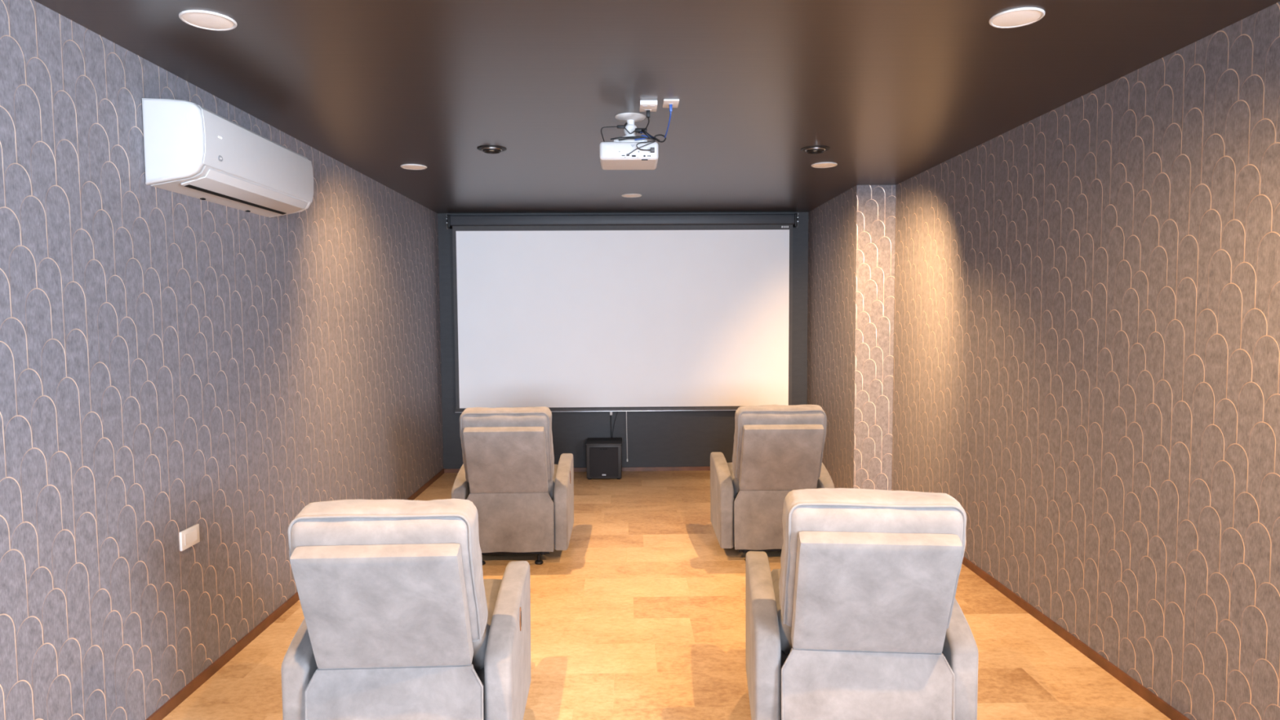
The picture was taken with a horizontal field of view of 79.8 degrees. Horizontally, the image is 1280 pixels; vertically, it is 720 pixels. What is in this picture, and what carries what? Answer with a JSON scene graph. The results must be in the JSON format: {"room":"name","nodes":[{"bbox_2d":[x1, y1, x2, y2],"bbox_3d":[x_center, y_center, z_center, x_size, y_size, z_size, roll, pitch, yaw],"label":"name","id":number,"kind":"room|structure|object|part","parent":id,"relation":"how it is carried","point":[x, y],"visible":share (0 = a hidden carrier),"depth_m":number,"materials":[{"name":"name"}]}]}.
{"room":"home theater","nodes":[
{"label":"home theater","id":0,"kind":"room"},
{"bbox_2d":[0,0,443,719],"bbox_3d":[-1.934,0.292,0.336,0.120,2.600,14.700,0,3,-1],"label":"wall","id":1,"kind":"structure","parent":0,"point":[171,362],"depth_m":3.03,"materials":[{"name":"paper"}]},
{"bbox_2d":[179,523,199,551],"bbox_3d":[-1.913,0.753,3.252,0.012,0.082,0.134,0,3,-1],"label":"wall plate","id":2,"kind":"object","parent":1,"relation":"attached to","point":[188,537],"visible":1,"depth_m":3.24,"materials":[{"name":"white plastic"}]},
{"bbox_2d":[142,97,313,217],"bbox_3d":[-1.815,-0.880,3.490,0.237,0.335,1.066,0,3,-1],"label":"air conditioner","id":3,"kind":"object","parent":1,"relation":"attached to","point":[190,149],"visible":1,"depth_m":3.15,"materials":[{"name":"white plastic"}]},
{"bbox_3d":[-1.707,-0.901,3.491,0.016,0.212,1.033,0,3,-1],"label":"panel","id":4,"kind":"part","parent":3,"relation":"part of","materials":[{"name":"white plastic"}]},
{"bbox_2d":[146,468,444,719],"bbox_3d":[-1.860,1.566,0.414,0.012,0.045,14.700,0,3,-1],"label":"baseboard","id":5,"kind":"structure","parent":1,"relation":"attached to","point":[164,710],"depth_m":3.54,"materials":[{"name":"brown wood"}]},
{"bbox_2d":[437,212,808,468],"bbox_3d":[0.001,-0.173,7.765,4.240,2.600,0.120,0,3,-1],"label":"wall","id":6,"kind":"structure","parent":0,"point":[653,438],"depth_m":7.75,"materials":[{"name":"grey paint"}]},
{"bbox_2d":[444,466,710,472],"bbox_3d":[-0.146,1.110,7.774,3.666,0.040,0.012,0,3,-1],"label":"baseboard","id":7,"kind":"structure","parent":6,"relation":"attached to","point":[696,468],"depth_m":7.77,"materials":[{"name":"brown wood"}]},
{"bbox_2d":[609,411,617,437],"bbox_3d":[-0.256,0.707,7.726,0.092,0.471,0.054,0,3,-1],"label":"cable","id":8,"kind":"object","parent":6,"relation":"attached to","point":[611,412],"visible":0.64,"depth_m":7.73,"materials":[{"name":"black plastic"}]},
{"bbox_2d":[445,211,798,462],"bbox_3d":[-0.161,-0.213,7.622,3.448,2.472,0.154,0,3,-1],"label":"projector screen","id":9,"kind":"object","parent":6,"relation":"attached to","point":[557,313],"visible":0.97,"depth_m":7.58,"materials":[{"name":"white fabric"}]},
{"bbox_3d":[-0.131,0.755,7.658,0.012,0.485,0.008,0,3,-1],"label":"pull cord","id":10,"kind":"part","parent":9,"relation":"part of","materials":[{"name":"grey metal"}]},
{"bbox_2d":[34,0,1279,213],"bbox_3d":[0.118,-1.070,0.287,4.240,0.100,14.940,0,3,-1],"label":"ceiling","id":11,"kind":"structure","parent":0,"point":[896,91],"depth_m":3.25,"materials":[{"name":"brown paint"}]},
{"bbox_2d":[178,9,236,31],"bbox_3d":[-1.461,-1.148,2.591,0.172,0.007,0.172,0,3,-1],"label":"ceiling speaker","id":12,"kind":"object","parent":11,"relation":"attached to","point":[205,20],"visible":1,"depth_m":2.58,"materials":[{"name":"white plastic"}]},
{"bbox_2d":[182,13,233,29],"bbox_3d":[-1.461,-1.147,2.591,0.151,0.006,0.151,0,3,-1],"label":"grille","id":13,"kind":"object","parent":12,"relation":"attached to","point":[202,20],"depth_m":2.58,"materials":[{"name":"white"}]},
{"bbox_2d":[400,164,426,169],"bbox_3d":[-1.531,-1.305,5.180,0.172,0.007,0.172,0,3,-1],"label":"ceiling speaker","id":14,"kind":"object","parent":11,"relation":"attached to","point":[411,166],"visible":1,"depth_m":5.16,"materials":[{"name":"white plastic"}]},
{"bbox_2d":[402,165,425,168],"bbox_3d":[-1.531,-1.305,5.180,0.151,0.006,0.151,0,3,-1],"label":"grille","id":15,"kind":"object","parent":14,"relation":"attached to","point":[403,166],"depth_m":5.17,"materials":[{"name":"white"}]},
{"bbox_2d":[476,145,506,153],"bbox_3d":[-0.895,-1.268,4.627,0.176,0.022,0.176,0,3,-1],"label":"recessed light","id":16,"kind":"object","parent":11,"relation":"in","point":[486,148],"visible":1,"depth_m":4.59,"materials":[{"name":"black plastic"}]},
{"bbox_2d":[613,112,647,142],"bbox_3d":[-0.048,-1.167,3.902,0.179,0.145,0.156,0,3,-1],"label":"mount","id":17,"kind":"object","parent":11,"relation":"attached to","point":[629,117],"visible":0.72,"depth_m":3.87,"materials":[{"name":"white metal"}]},
{"bbox_2d":[600,122,635,142],"bbox_3d":[-0.107,-1.147,3.859,0.182,0.105,0.021,-1,4,-9],"label":"cable","id":18,"kind":"object","parent":17,"relation":"attached to","point":[626,123],"visible":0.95,"depth_m":3.85,"materials":[{"name":"black plastic"}]},
{"bbox_3d":[-0.155,-1.136,3.850,0.084,0.084,0.017,-1,4,-8],"label":"cord","id":19,"kind":"part","parent":18,"relation":"part of","materials":[{"name":"black plastic"}]},
{"bbox_2d":[599,142,658,169],"bbox_3d":[-0.057,-1.046,3.935,0.294,0.092,0.297,0,3,-1],"label":"projector","id":20,"kind":"object","parent":17,"relation":"hanging from","point":[612,155],"visible":0.99,"depth_m":3.79,"materials":[{"name":"white plastic"}]},
{"bbox_2d":[604,146,613,152],"bbox_3d":[-0.152,-1.042,3.787,0.042,0.033,0.004,0,3,-1],"label":"vent","id":21,"kind":"object","parent":20,"relation":"attached to","point":[607,148],"depth_m":3.79,"materials":[{"name":"grey plastic"}]},
{"bbox_2d":[626,141,655,155],"bbox_3d":[0.005,-1.044,3.780,0.143,0.071,0.017,0,3,-1],"label":"cable","id":22,"kind":"object","parent":20,"relation":"attached to","point":[627,154],"visible":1,"depth_m":3.77,"materials":[{"name":"black plastic"}]},
{"bbox_2d":[635,140,654,152],"bbox_3d":[0.027,-1.055,3.777,0.093,0.059,0.024,0,3,-1],"label":"cable","id":23,"kind":"object","parent":20,"relation":"attached to","point":[652,149],"visible":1,"depth_m":3.77,"materials":[{"name":"black plastic"}]},
{"bbox_3d":[-0.049,-1.229,3.898,0.156,0.020,0.156,0,3,-1],"label":"ceiling plate","id":24,"kind":"part","parent":17,"relation":"part of","materials":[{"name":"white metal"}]},
{"bbox_2d":[610,128,666,142],"bbox_3d":[-0.004,-1.117,3.826,0.280,0.080,0.069,0,4,9],"label":"cable bundle","id":25,"kind":"object","parent":17,"relation":"attached to","point":[647,135],"visible":1,"depth_m":3.81,"materials":[{"name":"black plastic"}]},
{"bbox_3d":[-0.052,-1.107,3.813,0.192,0.016,0.011,0,3,2],"label":"cord","id":26,"kind":"part","parent":25,"relation":"part of","materials":[{"name":"black plastic"}]},
{"bbox_3d":[-0.022,-1.103,3.814,0.172,0.017,0.011,0,3,2],"label":"cord","id":27,"kind":"part","parent":25,"relation":"part of","materials":[{"name":"black plastic"}]},
{"bbox_3d":[0.046,-1.119,3.816,0.105,0.060,0.048,0,3,-1],"label":"cord","id":28,"kind":"part","parent":25,"relation":"part of","materials":[{"name":"black plastic"}]},
{"bbox_2d":[621,193,641,197],"bbox_3d":[-0.071,-1.394,6.497,0.172,0.007,0.172,0,3,-1],"label":"ceiling speaker","id":29,"kind":"object","parent":11,"relation":"attached to","point":[629,195],"visible":1,"depth_m":6.47,"materials":[{"name":"white plastic"}]},
{"bbox_2d":[623,194,639,196],"bbox_3d":[-0.071,-1.394,6.497,0.151,0.006,0.151,0,3,-1],"label":"grille","id":30,"kind":"object","parent":29,"relation":"attached to","point":[624,195],"depth_m":6.47,"materials":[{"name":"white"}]},
{"bbox_2d":[639,100,657,111],"bbox_3d":[0.040,-1.214,3.659,0.082,0.024,0.130,0,3,-1],"label":"power socket","id":31,"kind":"object","parent":11,"relation":"attached to","point":[651,105],"visible":0.98,"depth_m":3.61,"materials":[{"name":"white plastic"}]},
{"bbox_2d":[640,110,649,133],"bbox_3d":[0.027,-1.167,3.757,0.022,0.082,0.150,-1,4,-12],"label":"power cable","id":32,"kind":"object","parent":31,"relation":"attached to","point":[647,111],"visible":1,"depth_m":3.68,"materials":[{"name":"black plastic"}]},
{"bbox_2d":[662,98,679,107],"bbox_3d":[0.146,-1.220,3.641,0.074,0.010,0.125,0,3,-1],"label":"socket","id":33,"kind":"object","parent":11,"relation":"attached to","point":[666,102],"visible":0.97,"depth_m":3.62,"materials":[{"name":"white plastic"}]},
{"bbox_2d":[664,104,672,137],"bbox_3d":[0.138,-1.155,3.704,0.016,0.128,0.137,-1,4,-9],"label":"cable","id":34,"kind":"object","parent":33,"relation":"hanging from","point":[670,105],"visible":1,"depth_m":3.65,"materials":[{"name":"blue plastic"}]},
{"bbox_3d":[0.135,-1.140,3.707,0.007,0.099,0.131,-1,4,-11],"label":"cord","id":35,"kind":"part","parent":34,"relation":"part of","materials":[{"name":"blue plastic"}]},
{"bbox_2d":[800,145,830,154],"bbox_3d":[1.074,-1.283,4.689,0.176,0.022,0.176,0,3,-1],"label":"recessed light","id":36,"kind":"object","parent":11,"relation":"in","point":[815,149],"visible":1,"depth_m":4.65,"materials":[{"name":"metal"}]},
{"bbox_2d":[811,162,837,168],"bbox_3d":[1.252,-1.323,5.201,0.172,0.007,0.172,0,3,-1],"label":"ceiling speaker","id":37,"kind":"object","parent":11,"relation":"attached to","point":[820,165],"visible":1,"depth_m":5.18,"materials":[{"name":"white plastic"}]},
{"bbox_2d":[813,163,835,167],"bbox_3d":[1.252,-1.323,5.201,0.151,0.006,0.151,0,3,-1],"label":"grille","id":38,"kind":"object","parent":37,"relation":"attached to","point":[816,165],"depth_m":5.19,"materials":[{"name":"white"}]},
{"bbox_2d":[988,7,1044,28],"bbox_3d":[1.285,-1.165,2.611,0.172,0.007,0.172,0,3,-1],"label":"recessed light","id":39,"kind":"object","parent":11,"relation":"attached to","point":[1018,17],"visible":1,"depth_m":2.60,"materials":[{"name":"white plastic"}]},
{"bbox_2d":[162,470,1170,719],"bbox_3d":[0.134,1.625,0.452,4.240,0.100,14.940,0,3,-1],"label":"floor","id":40,"kind":"structure","parent":0,"point":[642,615],"depth_m":3.79,"materials":[{"name":"wood"}]},
{"bbox_2d":[280,498,530,719],"bbox_3d":[-0.804,0.931,2.735,0.749,1.018,0.893,0,3,-2],"label":"recliner","id":41,"kind":"object","parent":40,"relation":"on","point":[402,620],"visible":1,"depth_m":2.42,"materials":[{"name":"grey fabric"}]},
{"bbox_3d":[-1.136,1.098,2.814,0.090,0.520,0.660,0,3,-2],"label":"armrest","id":42,"kind":"part","parent":41,"relation":"part of","materials":[{"name":"grey fabric"}]},
{"bbox_3d":[-0.793,0.779,2.399,0.497,0.450,0.241,0,3,-2],"label":"panel","id":43,"kind":"part","parent":41,"relation":"part of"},
{"bbox_2d":[288,498,488,642],"bbox_3d":[-0.798,0.696,2.473,0.575,0.516,0.291,0,3,-2],"label":"cushion","id":44,"kind":"object","parent":41,"relation":"on","point":[457,611],"depth_m":2.35,"materials":[{"name":"grey fabric"}]},
{"bbox_2d":[471,578,502,669],"bbox_3d":[-0.812,0.986,2.882,0.565,0.172,0.584,0,3,-2],"label":"seat cushion","id":45,"kind":"object","parent":41,"relation":"on","point":[491,586],"depth_m":2.68,"materials":[{"name":"grey fabric"}]},
{"bbox_3d":[-0.481,1.092,2.842,0.090,0.520,0.660,0,3,-2],"label":"armrest","id":46,"kind":"part","parent":41,"relation":"part of","materials":[{"name":"grey fabric"}]},
{"bbox_2d":[519,607,521,631],"bbox_3d":[-0.434,0.940,2.775,0.005,0.088,0.034,0,3,-2],"label":"handle","id":47,"kind":"object","parent":41,"relation":"on","point":[520,611],"depth_m":2.76,"materials":[{"name":"silver wood"}]},
{"bbox_2d":[451,406,573,564],"bbox_3d":[-0.842,0.786,5.141,0.749,1.014,0.894,0,3,-1],"label":"recliner","id":48,"kind":"object","parent":40,"relation":"on","point":[523,500],"visible":0.95,"depth_m":4.87,"materials":[{"name":"grey fabric"}]},
{"bbox_3d":[-1.173,0.951,5.226,0.090,0.520,0.660,0,3,-1],"label":"armrest","id":49,"kind":"part","parent":48,"relation":"part of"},
{"bbox_3d":[-0.836,0.633,4.804,0.497,0.450,0.241,0,3,-1],"label":"panel","id":50,"kind":"part","parent":48,"relation":"part of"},
{"bbox_2d":[459,406,554,482],"bbox_3d":[-0.839,0.550,4.878,0.572,0.512,0.293,0,3,-1],"label":"cushion","id":51,"kind":"object","parent":48,"relation":"on","point":[534,462],"depth_m":4.75,"materials":[{"name":"grey fabric"}]},
{"bbox_2d":[469,464,557,498],"bbox_3d":[-0.847,0.840,5.287,0.563,0.172,0.584,0,3,-1],"label":"seat cushion","id":52,"kind":"object","parent":48,"relation":"on","point":[551,484],"depth_m":5.02,"materials":[{"name":"grey fabric"}]},
{"bbox_3d":[-0.842,1.213,5.200,0.500,0.055,0.560,0,3,-1],"label":"frame","id":53,"kind":"part","parent":48,"relation":"part of","materials":[{"name":"black plastic"}]},
{"bbox_3d":[-0.517,0.946,5.242,0.090,0.520,0.660,0,3,-1],"label":"armrest","id":54,"kind":"part","parent":48,"relation":"part of","materials":[{"name":"grey fabric"}]},
{"bbox_2d":[586,437,622,479],"bbox_3d":[-0.350,0.970,7.540,0.346,0.350,0.366,0,3,-1],"label":"subwoofer","id":55,"kind":"object","parent":40,"relation":"on","point":[603,455],"visible":1,"depth_m":7.36,"materials":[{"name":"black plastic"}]},
{"bbox_3d":[-0.351,0.802,7.530,0.346,0.014,0.365,0,3,-1],"label":"panel","id":56,"kind":"part","parent":55,"relation":"part of","materials":[{"name":"black plastic"}]},
{"bbox_2d":[589,447,618,476],"bbox_3d":[-0.347,0.982,7.366,0.276,0.288,0.012,0,3,-1],"label":"grille","id":57,"kind":"object","parent":55,"relation":"attached to","point":[603,461],"depth_m":7.36,"materials":[{"name":"black fabric"}]},
{"bbox_2d":[710,404,835,552],"bbox_3d":[0.887,0.774,5.168,0.749,1.016,0.893,0,3,0],"label":"recliner","id":58,"kind":"object","parent":40,"relation":"on","point":[778,450],"visible":0.87,"depth_m":4.87,"materials":[{"name":"grey fabric"}]},
{"bbox_3d":[0.558,0.938,5.260,0.090,0.520,0.660,0,3,0],"label":"armrest","id":59,"kind":"part","parent":58,"relation":"part of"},
{"bbox_2d":[727,462,739,497],"bbox_3d":[0.884,0.827,5.316,0.564,0.174,0.585,0,3,0],"label":"seat cushion","id":60,"kind":"object","parent":58,"relation":"on","point":[730,471],"depth_m":5.04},
{"bbox_3d":[0.888,1.201,5.228,0.500,0.055,0.560,0,3,0],"label":"frame","id":61,"kind":"part","parent":58,"relation":"part of","materials":[{"name":"black plastic"}]},
{"bbox_2d":[732,404,826,481],"bbox_3d":[0.885,0.539,4.907,0.572,0.516,0.290,0,3,0],"label":"cushion","id":62,"kind":"object","parent":58,"relation":"on","point":[752,461],"depth_m":4.78,"materials":[{"name":"grey fabric"}]},
{"bbox_3d":[0.887,0.621,4.832,0.497,0.449,0.241,0,3,0],"label":"panel","id":63,"kind":"part","parent":58,"relation":"part of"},
{"bbox_3d":[1.213,0.934,5.265,0.090,0.520,0.660,0,3,0],"label":"armrest","id":64,"kind":"part","parent":58,"relation":"part of","materials":[{"name":"grey fabric"}]},
{"bbox_2d":[745,488,978,719],"bbox_3d":[0.787,0.916,2.829,0.749,1.017,0.892,0,4,5],"label":"recliner","id":65,"kind":"object","parent":40,"relation":"on","point":[861,617],"visible":1,"depth_m":2.53,"materials":[{"name":"grey fabric"}]},
{"bbox_3d":[0.467,1.080,2.952,0.090,0.520,0.660,0,4,5],"label":"armrest","id":66,"kind":"part","parent":65,"relation":"part of","materials":[{"name":"grey fabric"}]},
{"bbox_2d":[770,568,792,653],"bbox_3d":[0.798,0.971,2.976,0.564,0.172,0.583,0,4,5],"label":"seat cushion","id":67,"kind":"object","parent":65,"relation":"on","point":[786,646],"depth_m":2.74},
{"bbox_2d":[778,488,966,627],"bbox_3d":[0.762,0.680,2.567,0.572,0.515,0.292,0,4,5],"label":"cushion","id":68,"kind":"object","parent":65,"relation":"on","point":[809,597],"depth_m":2.44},
{"bbox_3d":[0.756,0.764,2.494,0.497,0.450,0.241,0,4,5],"label":"panel","id":69,"kind":"part","parent":65,"relation":"part of","materials":[{"name":"grey fabric"}]},
{"bbox_3d":[1.120,1.079,2.894,0.090,0.520,0.660,0,4,5],"label":"armrest","id":70,"kind":"part","parent":65,"relation":"part of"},
{"bbox_2d":[807,185,895,490],"bbox_3d":[1.860,-0.133,6.927,0.310,2.600,1.620,0,3,-1],"label":"wall pillar","id":71,"kind":"structure","parent":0,"point":[851,295],"depth_m":6.18,"materials":[{"name":"paper"}]},
{"bbox_2d":[891,1,1279,719],"bbox_3d":[2.186,0.263,0.404,0.120,2.600,14.700,0,3,-1],"label":"wall","id":72,"kind":"structure","parent":0,"point":[1086,357],"depth_m":3.27,"materials":[{"name":"paper"}]},
{"bbox_2d":[962,556,1190,719],"bbox_3d":[2.141,1.588,-0.334,0.012,0.045,13.068,0,3,-1],"label":"baseboard","id":73,"kind":"structure","parent":72,"relation":"attached to","point":[1163,707],"depth_m":3.56,"materials":[{"name":"brown wood"}]}
]}

